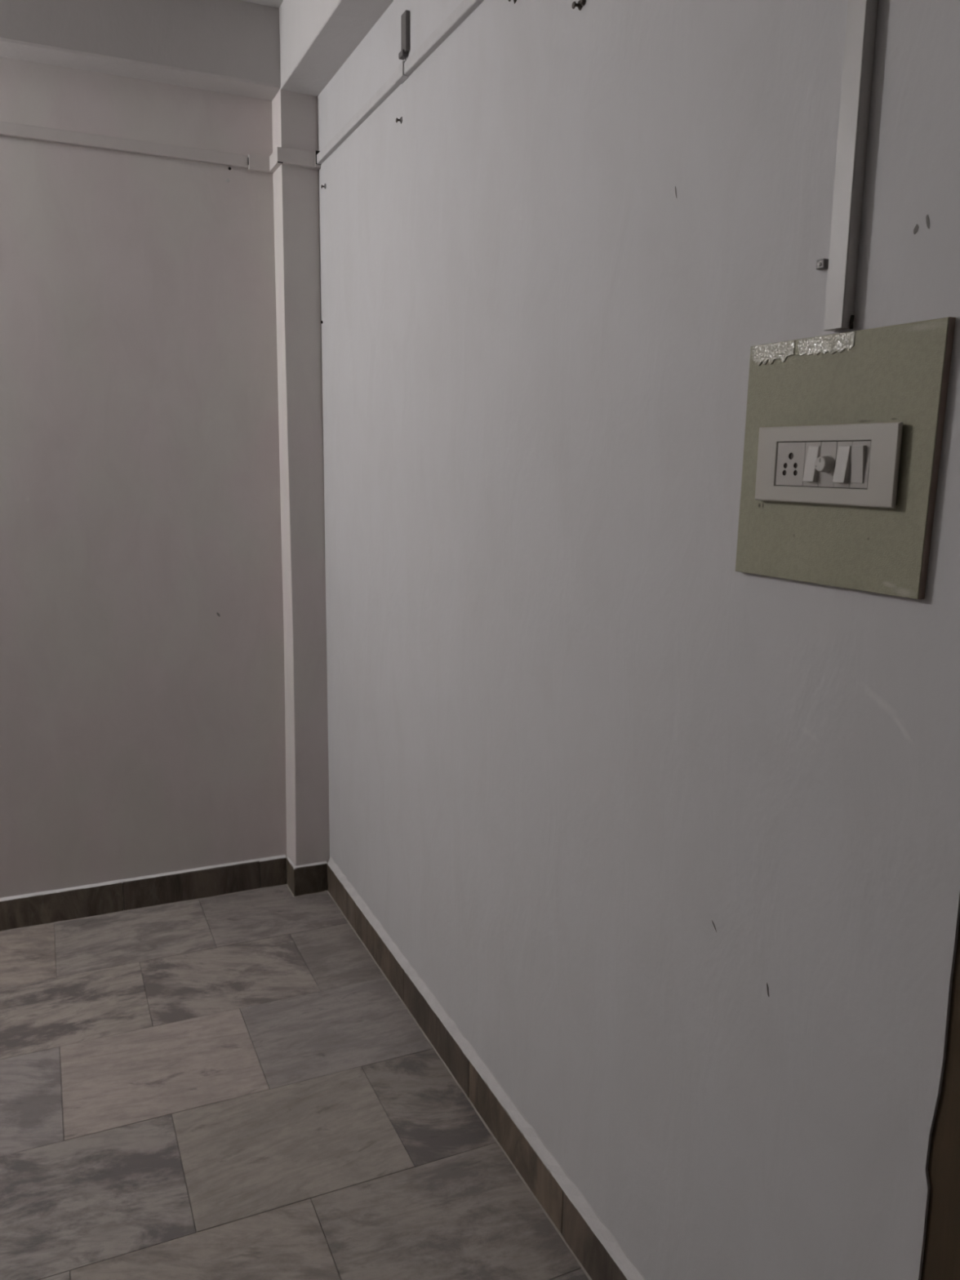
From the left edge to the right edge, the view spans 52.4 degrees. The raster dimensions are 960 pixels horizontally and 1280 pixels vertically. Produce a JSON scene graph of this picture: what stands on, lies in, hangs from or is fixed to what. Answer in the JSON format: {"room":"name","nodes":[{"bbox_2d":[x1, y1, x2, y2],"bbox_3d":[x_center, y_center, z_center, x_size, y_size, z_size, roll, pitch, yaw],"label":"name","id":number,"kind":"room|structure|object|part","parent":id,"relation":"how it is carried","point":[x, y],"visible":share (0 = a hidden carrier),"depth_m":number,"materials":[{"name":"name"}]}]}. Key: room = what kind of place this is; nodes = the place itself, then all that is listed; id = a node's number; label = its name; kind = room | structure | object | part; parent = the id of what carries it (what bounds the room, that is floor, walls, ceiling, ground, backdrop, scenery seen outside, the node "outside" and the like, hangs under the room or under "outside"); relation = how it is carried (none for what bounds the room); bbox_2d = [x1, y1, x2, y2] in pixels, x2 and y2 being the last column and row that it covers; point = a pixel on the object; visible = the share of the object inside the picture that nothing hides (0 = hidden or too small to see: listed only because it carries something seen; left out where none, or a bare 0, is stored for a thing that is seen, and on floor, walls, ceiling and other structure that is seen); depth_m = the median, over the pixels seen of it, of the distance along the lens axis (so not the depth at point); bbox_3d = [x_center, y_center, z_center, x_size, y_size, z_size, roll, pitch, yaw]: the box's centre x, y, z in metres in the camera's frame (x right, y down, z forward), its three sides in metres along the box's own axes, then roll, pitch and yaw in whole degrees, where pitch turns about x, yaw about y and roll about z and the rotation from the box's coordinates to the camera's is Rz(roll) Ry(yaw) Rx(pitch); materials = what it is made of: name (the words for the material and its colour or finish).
{"room":"empty room","nodes":[
{"label":"empty room","id":0,"kind":"room"},
{"bbox_2d":[0,57,287,910],"bbox_3d":[-1.960,-0.439,2.757,3.292,2.820,0.140,-4,11,-24],"label":"wall","id":1,"kind":"structure","parent":0,"point":[143,733],"depth_m":3.08,"materials":[{"name":"paint"}]},
{"bbox_2d":[0,121,248,168],"bbox_3d":[-2.001,-1.404,2.471,2.825,0.034,0.013,-4,11,-24],"label":"cable trunking","id":2,"kind":"object","parent":1,"relation":"attached to","point":[7,129],"visible":1,"depth_m":2.88,"materials":[{"name":"plastic"}]},
{"bbox_2d":[0,0,280,101],"bbox_3d":[-1.943,-1.692,2.386,2.896,0.220,0.116,-4,11,-24],"label":"beam","id":3,"kind":"structure","parent":1,"relation":"attached to","point":[227,46],"depth_m":2.80,"materials":[{"name":"paint"}]},
{"bbox_2d":[0,854,286,932],"bbox_3d":[-2.006,0.912,2.905,2.881,0.111,0.018,-4,11,-24],"label":"baseboard","id":4,"kind":"structure","parent":1,"relation":"attached to","point":[89,900],"depth_m":3.28,"materials":[{"name":"stone"}]},
{"bbox_2d":[247,146,321,173],"bbox_3d":[-0.609,-1.486,3.026,0.200,0.048,0.136,-4,11,-24],"label":"trunking elbow","id":5,"kind":"object","parent":1,"relation":"attached to","point":[300,158],"visible":0.89,"depth_m":3.00,"materials":[{"name":"white plastic"}]},
{"bbox_2d":[240,0,283,8],"bbox_3d":[-0.758,-1.388,-0.081,3.292,0.100,5.892,-4,11,-24],"label":"ceiling","id":6,"kind":"structure","parent":0,"point":[273,3],"depth_m":2.87,"materials":[{"name":"paint"}]},
{"bbox_2d":[0,884,588,1279],"bbox_3d":[-0.524,1.475,0.568,3.892,0.121,5.892,-4,11,-24],"label":"floor","id":7,"kind":"structure","parent":0,"point":[232,1086],"depth_m":2.26,"materials":[{"name":"tile"}]},
{"bbox_2d":[317,0,959,1279],"bbox_3d":[0.658,-0.050,0.822,0.140,2.820,5.612,-4,11,-24],"label":"wall","id":8,"kind":"structure","parent":0,"point":[668,833],"depth_m":1.54,"materials":[{"name":"paint"}]},
{"bbox_2d":[271,88,329,866],"bbox_3d":[-0.596,-0.399,3.251,0.128,2.600,0.112,-4,11,-24],"label":"pillar","id":9,"kind":"structure","parent":8,"relation":"attached to","point":[294,114],"depth_m":3.19,"materials":[{"name":"paint"}]},
{"bbox_2d":[286,856,327,897],"bbox_3d":[-0.616,0.829,3.459,0.124,0.111,0.114,-4,11,-24],"label":"baseboard","id":10,"kind":"structure","parent":9,"relation":"attached to","point":[308,878],"depth_m":3.42,"materials":[{"name":"stone"}]},
{"bbox_2d":[320,183,326,188],"bbox_3d":[-0.477,-1.387,2.980,0.013,0.018,0.017,-4,11,-24],"label":"nail","id":11,"kind":"object","parent":8,"relation":"attached to","point":[324,186],"visible":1,"depth_m":2.98,"materials":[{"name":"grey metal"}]},
{"bbox_2d":[276,0,393,97],"bbox_3d":[0.559,-1.320,0.537,0.116,0.221,5.612,-4,11,-24],"label":"beam","id":12,"kind":"structure","parent":8,"relation":"attached to","point":[317,37],"depth_m":2.67,"materials":[{"name":"paint"}]},
{"bbox_2d":[395,116,402,124],"bbox_3d":[-0.196,-1.263,2.367,0.013,0.017,0.018,-4,11,-24],"label":"nail","id":13,"kind":"object","parent":8,"relation":"attached to","point":[401,117],"visible":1,"depth_m":2.37,"materials":[{"name":"grey metal"}]},
{"bbox_2d":[316,0,484,164],"bbox_3d":[-0.041,-1.292,2.007,0.018,0.032,2.223,-4,11,-24],"label":"cable trunking","id":14,"kind":"object","parent":8,"relation":"attached to","point":[403,71],"visible":1,"depth_m":2.30,"materials":[{"name":"plastic"}]},
{"bbox_2d":[398,9,409,60],"bbox_3d":[-0.179,-1.418,2.302,0.015,0.113,0.039,-4,11,-24],"label":"bracket","id":15,"kind":"object","parent":8,"relation":"attached to","point":[405,17],"visible":0.91,"depth_m":2.29,"materials":[{"name":"grey metal"}]},
{"bbox_2d":[327,856,646,1279],"bbox_3d":[-0.022,1.034,2.324,0.018,0.132,2.488,-4,11,-24],"label":"baseboard","id":16,"kind":"structure","parent":8,"relation":"attached to","point":[599,1255],"depth_m":2.19,"materials":[{"name":"stone"}]},
{"bbox_2d":[571,0,586,10],"bbox_3d":[0.162,-1.043,1.598,0.013,0.016,0.026,-4,11,-24],"label":"nail","id":17,"kind":"object","parent":8,"relation":"attached to","point":[580,3],"visible":1,"depth_m":1.60,"materials":[{"name":"black metal"}]},
{"bbox_2d":[816,258,828,270],"bbox_3d":[0.404,-0.443,1.150,0.010,0.011,0.013,-4,11,-24],"label":"clip","id":18,"kind":"object","parent":8,"relation":"attached to","point":[823,264],"visible":0.95,"depth_m":1.15,"materials":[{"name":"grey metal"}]},
{"bbox_2d":[735,316,955,599],"bbox_3d":[0.406,-0.211,1.154,0.032,0.293,0.310,-4,11,-24],"label":"switchboard","id":19,"kind":"object","parent":8,"relation":"attached to","point":[843,434],"visible":1,"depth_m":1.12,"materials":[{"name":"green laminate"}]},
{"bbox_2d":[775,442,805,485],"bbox_3d":[0.385,-0.217,1.201,0.008,0.052,0.048,-4,11,-24],"label":"socket","id":20,"kind":"object","parent":19,"relation":"attached to","point":[790,457],"depth_m":1.20,"materials":[{"name":"plastic"}]},
{"bbox_2d":[802,445,819,482],"bbox_3d":[0.395,-0.210,1.163,0.008,0.042,0.018,-4,11,-24],"label":"rocker switch","id":21,"kind":"object","parent":19,"relation":"attached to","point":[811,454],"depth_m":1.16,"materials":[{"name":"plastic"}]},
{"bbox_3d":[0.403,-0.206,1.141,0.013,0.022,0.022,-4,11,-24],"label":"regulator knob","id":22,"kind":"part","parent":19,"relation":"part of","materials":[{"name":"plastic"}]},
{"bbox_3d":[0.404,-0.207,1.153,0.004,0.092,0.227,-4,11,-24],"label":"plate","id":23,"kind":"part","parent":19,"relation":"part of","materials":[{"name":"plastic"}]},
{"bbox_2d":[832,445,850,483],"bbox_3d":[0.415,-0.202,1.119,0.008,0.042,0.018,-4,11,-24],"label":"rocker switch","id":24,"kind":"object","parent":19,"relation":"attached to","point":[841,454],"depth_m":1.12,"materials":[{"name":"plastic"}]},
{"bbox_2d":[851,444,866,483],"bbox_3d":[0.426,-0.198,1.099,0.006,0.042,0.018,-4,11,-24],"label":"rocker switch","id":25,"kind":"object","parent":19,"relation":"attached to","point":[858,451],"depth_m":1.10,"materials":[{"name":"plastic"}]},
{"bbox_2d":[823,0,878,331],"bbox_3d":[0.422,-0.818,1.044,0.016,0.935,0.035,-4,11,-24],"label":"cable trunking","id":26,"kind":"object","parent":8,"relation":"attached to","point":[861,15],"visible":1,"depth_m":1.09,"materials":[{"name":"plastic"}]},
{"bbox_2d":[920,919,959,1279],"bbox_3d":[0.765,0.361,0.639,0.126,2.080,0.977,-4,11,-24],"label":"door","id":27,"kind":"structure","parent":8,"relation":"in","point":[941,1256],"depth_m":1.08,"materials":[{"name":"brown wood"}]}
]}

